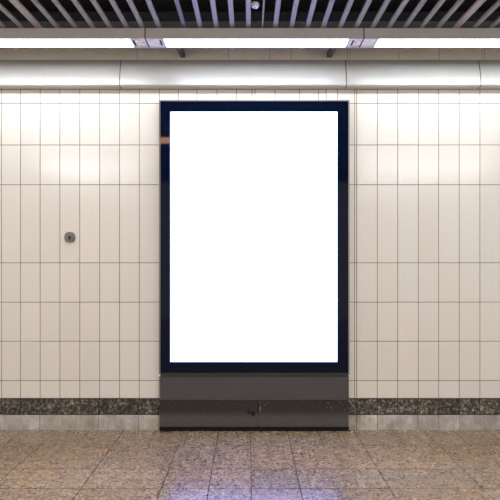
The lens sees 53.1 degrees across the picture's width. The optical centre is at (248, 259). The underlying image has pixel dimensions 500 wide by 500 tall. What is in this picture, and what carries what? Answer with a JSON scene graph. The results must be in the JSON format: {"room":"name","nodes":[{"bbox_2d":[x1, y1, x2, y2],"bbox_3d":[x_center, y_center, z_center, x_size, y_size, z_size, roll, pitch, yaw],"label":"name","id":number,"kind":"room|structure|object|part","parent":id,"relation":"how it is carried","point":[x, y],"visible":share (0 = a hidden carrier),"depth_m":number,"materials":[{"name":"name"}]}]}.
{"room":"metro station","nodes":[
{"label":"metro station","id":0,"kind":"room"},
{"bbox_2d":[0,89,499,397],"bbox_3d":[-0.011,-0.169,3.734,8.646,2.392,0.051,0,0,0],"label":"wall","id":1,"kind":"structure","parent":0,"point":[79,318],"depth_m":3.71,"materials":[{"name":"tile"}]},
{"bbox_2d":[64,232,74,242],"bbox_3d":[-1.328,-0.168,3.704,0.081,0.081,0.014,0,0,0],"label":"lock","id":2,"kind":"object","parent":1,"relation":"attached to","point":[69,237],"visible":1,"depth_m":3.70,"materials":[{"name":"metal"}]},
{"bbox_2d":[0,414,499,429],"bbox_3d":[-0.108,1.205,3.728,8.689,0.116,0.051,0,0,0],"label":"baseboard","id":3,"kind":"structure","parent":1,"relation":"attached to","point":[7,421],"depth_m":3.70,"materials":[{"name":"stone"}]},
{"bbox_2d":[0,398,499,413],"bbox_3d":[0.007,1.088,3.731,8.459,0.114,0.051,0,0,0],"label":"trim","id":4,"kind":"structure","parent":1,"relation":"attached to","point":[7,405],"depth_m":3.71,"materials":[{"name":"stone"}]},
{"bbox_2d":[159,100,349,431],"bbox_3d":[0.040,0.045,3.680,1.401,2.429,0.058,0,0,0],"label":"advertising lightbox","id":5,"kind":"object","parent":1,"relation":"attached to","point":[254,195],"visible":1,"depth_m":3.66,"materials":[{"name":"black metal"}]},
{"bbox_3d":[-0.297,1.127,3.690,0.720,0.203,0.016,0,0,0],"label":"plinth panel","id":6,"kind":"part","parent":5,"relation":"part of","materials":[{"name":"grey metal"}]},
{"bbox_3d":[0.039,0.939,3.682,1.382,0.171,0.054,0,0,0],"label":"apron panel","id":7,"kind":"part","parent":5,"relation":"part of","materials":[{"name":"grey metal"}]},
{"bbox_3d":[0.401,1.127,3.690,0.666,0.203,0.016,0,0,0],"label":"plinth panel","id":8,"kind":"part","parent":5,"relation":"part of","materials":[{"name":"grey metal"}]},
{"bbox_2d":[0,430,499,499],"bbox_3d":[-0.062,1.309,0.133,8.692,0.101,7.154,0,0,0],"label":"floor","id":9,"kind":"structure","parent":0,"point":[34,464],"depth_m":3.05,"materials":[{"name":"tile"}]},
{"bbox_2d":[0,0,499,11],"bbox_3d":[0.000,-1.721,0.180,8.400,0.100,7.160,0,0,0],"label":"ceiling","id":10,"kind":"structure","parent":0,"point":[141,5],"depth_m":3.28,"materials":[{"name":"grey metal"}]},
{"bbox_2d":[0,12,499,20],"bbox_3d":[0.000,-1.634,3.380,8.400,0.084,0.030,0,0,0],"label":"trim","id":11,"kind":"structure","parent":10,"relation":"attached to","point":[57,16],"depth_m":3.37,"materials":[{"name":"black metal"}]},
{"bbox_2d":[251,0,258,8],"bbox_3d":[0.037,-1.597,3.020,0.048,0.152,0.048,0,0,0],"label":"smoke detector","id":12,"kind":"object","parent":10,"relation":"hanging from","point":[254,5],"visible":1,"depth_m":3.01,"materials":[{"name":"white plastic"}]},
{"bbox_2d":[0,21,499,27],"bbox_3d":[0.000,-1.557,3.368,8.400,0.070,0.065,0,0,0],"label":"trim","id":13,"kind":"structure","parent":0,"point":[10,24],"depth_m":3.33,"materials":[{"name":"paint"}]},
{"bbox_2d":[0,20,7,27],"bbox_3d":[-1.609,-1.475,1.367,0.030,0.134,3.934,0,0,0],"label":"overhead slat","id":14,"kind":"object","parent":13,"relation":"attached to","point":[2,24],"visible":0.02,"depth_m":3.25,"materials":[{"name":"paint"}]},
{"bbox_2d":[0,3,25,27],"bbox_3d":[-1.494,-1.475,1.367,0.030,0.134,3.934,0,0,0],"label":"overhead slat","id":15,"kind":"object","parent":13,"relation":"attached to","point":[3,9],"visible":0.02,"depth_m":3.13,"materials":[{"name":"paint"}]},
{"bbox_2d":[9,0,43,27],"bbox_3d":[-1.379,-1.475,1.367,0.044,0.134,3.934,0,0,0],"label":"overhead slat","id":16,"kind":"object","parent":13,"relation":"attached to","point":[16,3],"visible":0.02,"depth_m":3.08,"materials":[{"name":"paint"}]},
{"bbox_2d":[31,0,60,27],"bbox_3d":[-1.259,-1.475,1.367,0.030,0.134,3.934,0,0,0],"label":"overhead slat","id":17,"kind":"object","parent":13,"relation":"attached to","point":[37,4],"visible":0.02,"depth_m":3.09,"materials":[{"name":"paint"}]},
{"bbox_2d":[51,0,78,27],"bbox_3d":[-1.139,-1.475,1.367,0.030,0.134,3.934,0,0,0],"label":"overhead slat","id":18,"kind":"object","parent":13,"relation":"attached to","point":[58,5],"visible":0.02,"depth_m":3.08,"materials":[{"name":"paint"}]},
{"bbox_2d":[0,28,149,47],"bbox_3d":[-1.397,-1.487,3.353,1.437,0.070,0.145,0,0,0],"label":"lamp","id":19,"kind":"object","parent":13,"relation":"attached to","point":[9,37],"visible":0.91,"depth_m":3.28,"materials":[{"name":"plastic"}]},
{"bbox_2d":[0,39,133,46],"bbox_3d":[-1.393,-1.460,3.350,1.215,0.012,0.121,0,0,0],"label":"diffuser","id":20,"kind":"object","parent":19,"relation":"attached to","point":[3,42],"depth_m":3.35,"materials":[{"name":"white plastic"}]},
{"bbox_3d":[-0.736,-1.458,3.350,0.100,0.006,0.121,0,0,0],"label":"plate","id":21,"kind":"part","parent":19,"relation":"part of","materials":[{"name":"white metal"}]},
{"bbox_2d":[71,0,96,27],"bbox_3d":[-1.024,-1.475,1.367,0.030,0.134,3.934,0,0,0],"label":"overhead slat","id":22,"kind":"object","parent":13,"relation":"attached to","point":[76,3],"visible":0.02,"depth_m":3.08,"materials":[{"name":"paint"}]},
{"bbox_2d":[90,0,112,27],"bbox_3d":[-0.913,-1.475,1.367,0.030,0.134,3.934,0,0,0],"label":"overhead slat","id":23,"kind":"object","parent":13,"relation":"attached to","point":[96,5],"visible":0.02,"depth_m":3.08,"materials":[{"name":"paint"}]},
{"bbox_2d":[109,0,129,27],"bbox_3d":[-0.803,-1.475,1.367,0.030,0.134,3.934,0,0,0],"label":"overhead slat","id":24,"kind":"object","parent":13,"relation":"attached to","point":[116,8],"visible":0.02,"depth_m":3.08,"materials":[{"name":"paint"}]},
{"bbox_2d":[127,0,145,27],"bbox_3d":[-0.700,-1.475,1.367,0.030,0.134,3.934,0,0,0],"label":"overhead slat","id":25,"kind":"object","parent":13,"relation":"attached to","point":[130,2],"visible":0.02,"depth_m":3.08,"materials":[{"name":"paint"}]},
{"bbox_2d":[145,0,161,27],"bbox_3d":[-0.590,-1.475,1.367,0.030,0.134,3.934,0,0,0],"label":"overhead slat","id":26,"kind":"object","parent":13,"relation":"attached to","point":[149,2],"visible":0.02,"depth_m":3.08,"materials":[{"name":"paint"}]},
{"bbox_2d":[174,0,186,27],"bbox_3d":[-0.424,-1.475,1.367,0.026,0.134,3.934,0,0,0],"label":"overhead slat","id":27,"kind":"object","parent":13,"relation":"attached to","point":[177,3],"visible":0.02,"depth_m":3.09,"materials":[{"name":"paint"}]},
{"bbox_2d":[192,0,202,27],"bbox_3d":[-0.319,-1.475,1.367,0.030,0.134,3.934,0,0,0],"label":"overhead slat","id":28,"kind":"object","parent":13,"relation":"attached to","point":[194,2],"visible":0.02,"depth_m":3.08,"materials":[{"name":"paint"}]},
{"bbox_2d":[210,0,218,27],"bbox_3d":[-0.214,-1.475,1.367,0.030,0.134,3.934,0,0,0],"label":"overhead slat","id":29,"kind":"object","parent":13,"relation":"attached to","point":[212,2],"visible":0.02,"depth_m":3.08,"materials":[{"name":"paint"}]},
{"bbox_2d":[228,0,234,27],"bbox_3d":[-0.110,-1.475,1.367,0.030,0.134,3.934,0,0,0],"label":"overhead slat","id":30,"kind":"object","parent":13,"relation":"attached to","point":[230,2],"visible":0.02,"depth_m":3.08,"materials":[{"name":"paint"}]},
{"bbox_2d":[246,0,250,27],"bbox_3d":[-0.004,-1.475,1.367,0.030,0.134,3.934,0,0,0],"label":"overhead slat","id":31,"kind":"object","parent":13,"relation":"attached to","point":[248,2],"visible":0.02,"depth_m":3.09,"materials":[{"name":"paint"}]},
{"bbox_2d":[146,28,363,57],"bbox_3d":[0.040,-1.492,3.484,1.437,0.082,0.408,0,0,0],"label":"lamp","id":32,"kind":"object","parent":13,"relation":"attached to","point":[178,38],"visible":1,"depth_m":3.28,"materials":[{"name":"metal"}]},
{"bbox_3d":[-0.620,-1.458,3.350,0.118,0.006,0.121,0,0,0],"label":"plate","id":33,"kind":"part","parent":32,"relation":"part of","materials":[{"name":"white metal"}]},
{"bbox_2d":[164,39,347,46],"bbox_3d":[0.048,-1.460,3.350,1.217,0.012,0.121,0,0,0],"label":"diffuser","id":34,"kind":"object","parent":32,"relation":"attached to","point":[167,42],"depth_m":3.35,"materials":[{"name":"white plastic"}]},
{"bbox_3d":[0.703,-1.458,3.350,0.095,0.006,0.121,0,0,0],"label":"plate","id":35,"kind":"part","parent":32,"relation":"part of","materials":[{"name":"white metal"}]},
{"bbox_2d":[261,0,264,27],"bbox_3d":[0.088,-1.475,1.367,0.012,0.129,3.934,0,0,0],"label":"conduit","id":36,"kind":"object","parent":13,"relation":"attached to","point":[263,0],"visible":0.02,"depth_m":3.08,"materials":[{"name":"metal"}]},
{"bbox_2d":[273,0,280,27],"bbox_3d":[0.173,-1.475,1.367,0.030,0.134,3.934,0,0,0],"label":"overhead slat","id":37,"kind":"object","parent":13,"relation":"attached to","point":[278,2],"visible":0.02,"depth_m":3.08,"materials":[{"name":"paint"}]},
{"bbox_2d":[289,0,298,27],"bbox_3d":[0.279,-1.475,1.367,0.030,0.134,3.934,0,0,0],"label":"overhead slat","id":38,"kind":"object","parent":13,"relation":"attached to","point":[296,2],"visible":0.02,"depth_m":3.08,"materials":[{"name":"paint"}]},
{"bbox_2d":[305,0,316,27],"bbox_3d":[0.383,-1.475,1.367,0.030,0.134,3.934,0,0,0],"label":"overhead slat","id":39,"kind":"object","parent":13,"relation":"attached to","point":[313,2],"visible":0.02,"depth_m":3.08,"materials":[{"name":"paint"}]},
{"bbox_2d":[320,0,334,27],"bbox_3d":[0.487,-1.475,1.367,0.030,0.134,3.934,0,0,0],"label":"overhead slat","id":40,"kind":"object","parent":13,"relation":"attached to","point":[331,2],"visible":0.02,"depth_m":3.08,"materials":[{"name":"paint"}]},
{"bbox_2d":[337,0,353,27],"bbox_3d":[0.598,-1.475,1.367,0.030,0.134,3.934,0,0,0],"label":"overhead slat","id":41,"kind":"object","parent":13,"relation":"attached to","point":[350,2],"visible":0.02,"depth_m":3.08,"materials":[{"name":"paint"}]},
{"bbox_2d":[353,0,371,27],"bbox_3d":[0.704,-1.475,1.367,0.030,0.134,3.934,0,0,0],"label":"overhead slat","id":42,"kind":"object","parent":13,"relation":"attached to","point":[367,2],"visible":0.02,"depth_m":3.08,"materials":[{"name":"paint"}]},
{"bbox_2d":[369,0,390,27],"bbox_3d":[0.812,-1.475,1.367,0.030,0.134,3.934,0,0,0],"label":"overhead slat","id":43,"kind":"object","parent":13,"relation":"attached to","point":[383,7],"visible":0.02,"depth_m":3.08,"materials":[{"name":"paint"}]},
{"bbox_2d":[385,0,408,27],"bbox_3d":[0.919,-1.475,1.367,0.030,0.134,3.934,0,0,0],"label":"overhead slat","id":44,"kind":"object","parent":13,"relation":"attached to","point":[402,5],"visible":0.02,"depth_m":3.08,"materials":[{"name":"paint"}]},
{"bbox_2d":[401,0,426,27],"bbox_3d":[1.024,-1.475,1.367,0.030,0.134,3.934,0,0,0],"label":"overhead slat","id":45,"kind":"object","parent":13,"relation":"attached to","point":[421,3],"visible":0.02,"depth_m":3.08,"materials":[{"name":"paint"}]},
{"bbox_2d":[360,28,499,47],"bbox_3d":[1.476,-1.487,3.353,1.437,0.070,0.145,0,0,0],"label":"lamp","id":46,"kind":"object","parent":13,"relation":"attached to","point":[373,37],"visible":0.91,"depth_m":3.28,"materials":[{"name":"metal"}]},
{"bbox_3d":[0.807,-1.458,3.350,0.098,0.006,0.121,0,0,0],"label":"plate","id":47,"kind":"part","parent":46,"relation":"part of","materials":[{"name":"white metal"}]},
{"bbox_2d":[375,39,499,46],"bbox_3d":[1.464,-1.460,3.350,1.217,0.012,0.121,0,0,0],"label":"diffuser","id":48,"kind":"object","parent":46,"relation":"attached to","point":[378,42],"depth_m":3.35,"materials":[{"name":"white plastic"}]},
{"bbox_2d":[418,0,445,27],"bbox_3d":[1.133,-1.475,1.367,0.030,0.134,3.934,0,0,0],"label":"overhead slat","id":49,"kind":"object","parent":13,"relation":"attached to","point":[439,3],"visible":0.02,"depth_m":3.08,"materials":[{"name":"paint"}]},
{"bbox_2d":[434,0,463,27],"bbox_3d":[1.242,-1.475,1.367,0.030,0.134,3.934,0,0,0],"label":"overhead slat","id":50,"kind":"object","parent":13,"relation":"attached to","point":[458,3],"visible":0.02,"depth_m":3.08,"materials":[{"name":"paint"}]},
{"bbox_2d":[452,0,485,27],"bbox_3d":[1.362,-1.475,1.367,0.042,0.134,3.934,0,0,0],"label":"overhead slat","id":51,"kind":"object","parent":13,"relation":"attached to","point":[478,3],"visible":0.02,"depth_m":3.08,"materials":[{"name":"paint"}]},
{"bbox_2d":[470,0,499,27],"bbox_3d":[1.480,-1.475,1.367,0.030,0.134,3.934,0,0,0],"label":"overhead slat","id":52,"kind":"object","parent":13,"relation":"attached to","point":[496,5],"visible":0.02,"depth_m":3.11,"materials":[{"name":"paint"}]},
{"bbox_2d":[487,16,499,27],"bbox_3d":[1.592,-1.475,1.367,0.030,0.134,3.934,0,0,0],"label":"overhead slat","id":53,"kind":"object","parent":13,"relation":"attached to","point":[492,25],"visible":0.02,"depth_m":3.23,"materials":[{"name":"paint"}]},
{"bbox_3d":[0.000,-1.518,3.735,8.400,0.306,0.050,0,0,0],"label":"wall","id":54,"kind":"structure","parent":0,"visible":0},
{"bbox_2d":[0,60,121,88],"bbox_3d":[-1.772,-1.371,3.675,1.662,0.210,0.059,0,0,0],"label":"cove cover","id":55,"kind":"object","parent":54,"relation":"attached to","point":[14,74],"visible":0.99,"depth_m":3.66,"materials":[{"name":"silver metal"}]},
{"bbox_2d":[120,60,346,88],"bbox_3d":[-0.114,-1.371,3.675,1.654,0.210,0.059,0,0,0],"label":"cove cover","id":56,"kind":"object","parent":54,"relation":"attached to","point":[134,74],"visible":1,"depth_m":3.66,"materials":[{"name":"silver metal"}]},
{"bbox_2d":[0,48,499,59],"bbox_3d":[0.044,-1.557,3.715,6.273,0.192,0.050,0,0,0],"label":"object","id":57,"kind":"structure","parent":54,"relation":"attached to","point":[5,53],"depth_m":3.69,"materials":[{"name":"paint"}]},
{"bbox_2d":[346,60,480,88],"bbox_3d":[1.204,-1.371,3.675,0.981,0.210,0.059,0,0,0],"label":"cove cover","id":58,"kind":"object","parent":54,"relation":"attached to","point":[361,74],"visible":1,"depth_m":3.66,"materials":[{"name":"silver metal"}]},
{"bbox_2d":[478,60,499,88],"bbox_3d":[2.268,-1.371,3.675,1.147,0.210,0.059,0,0,0],"label":"cove cover","id":59,"kind":"object","parent":54,"relation":"attached to","point":[489,69],"visible":1,"depth_m":3.66,"materials":[{"name":"silver metal"}]}
]}

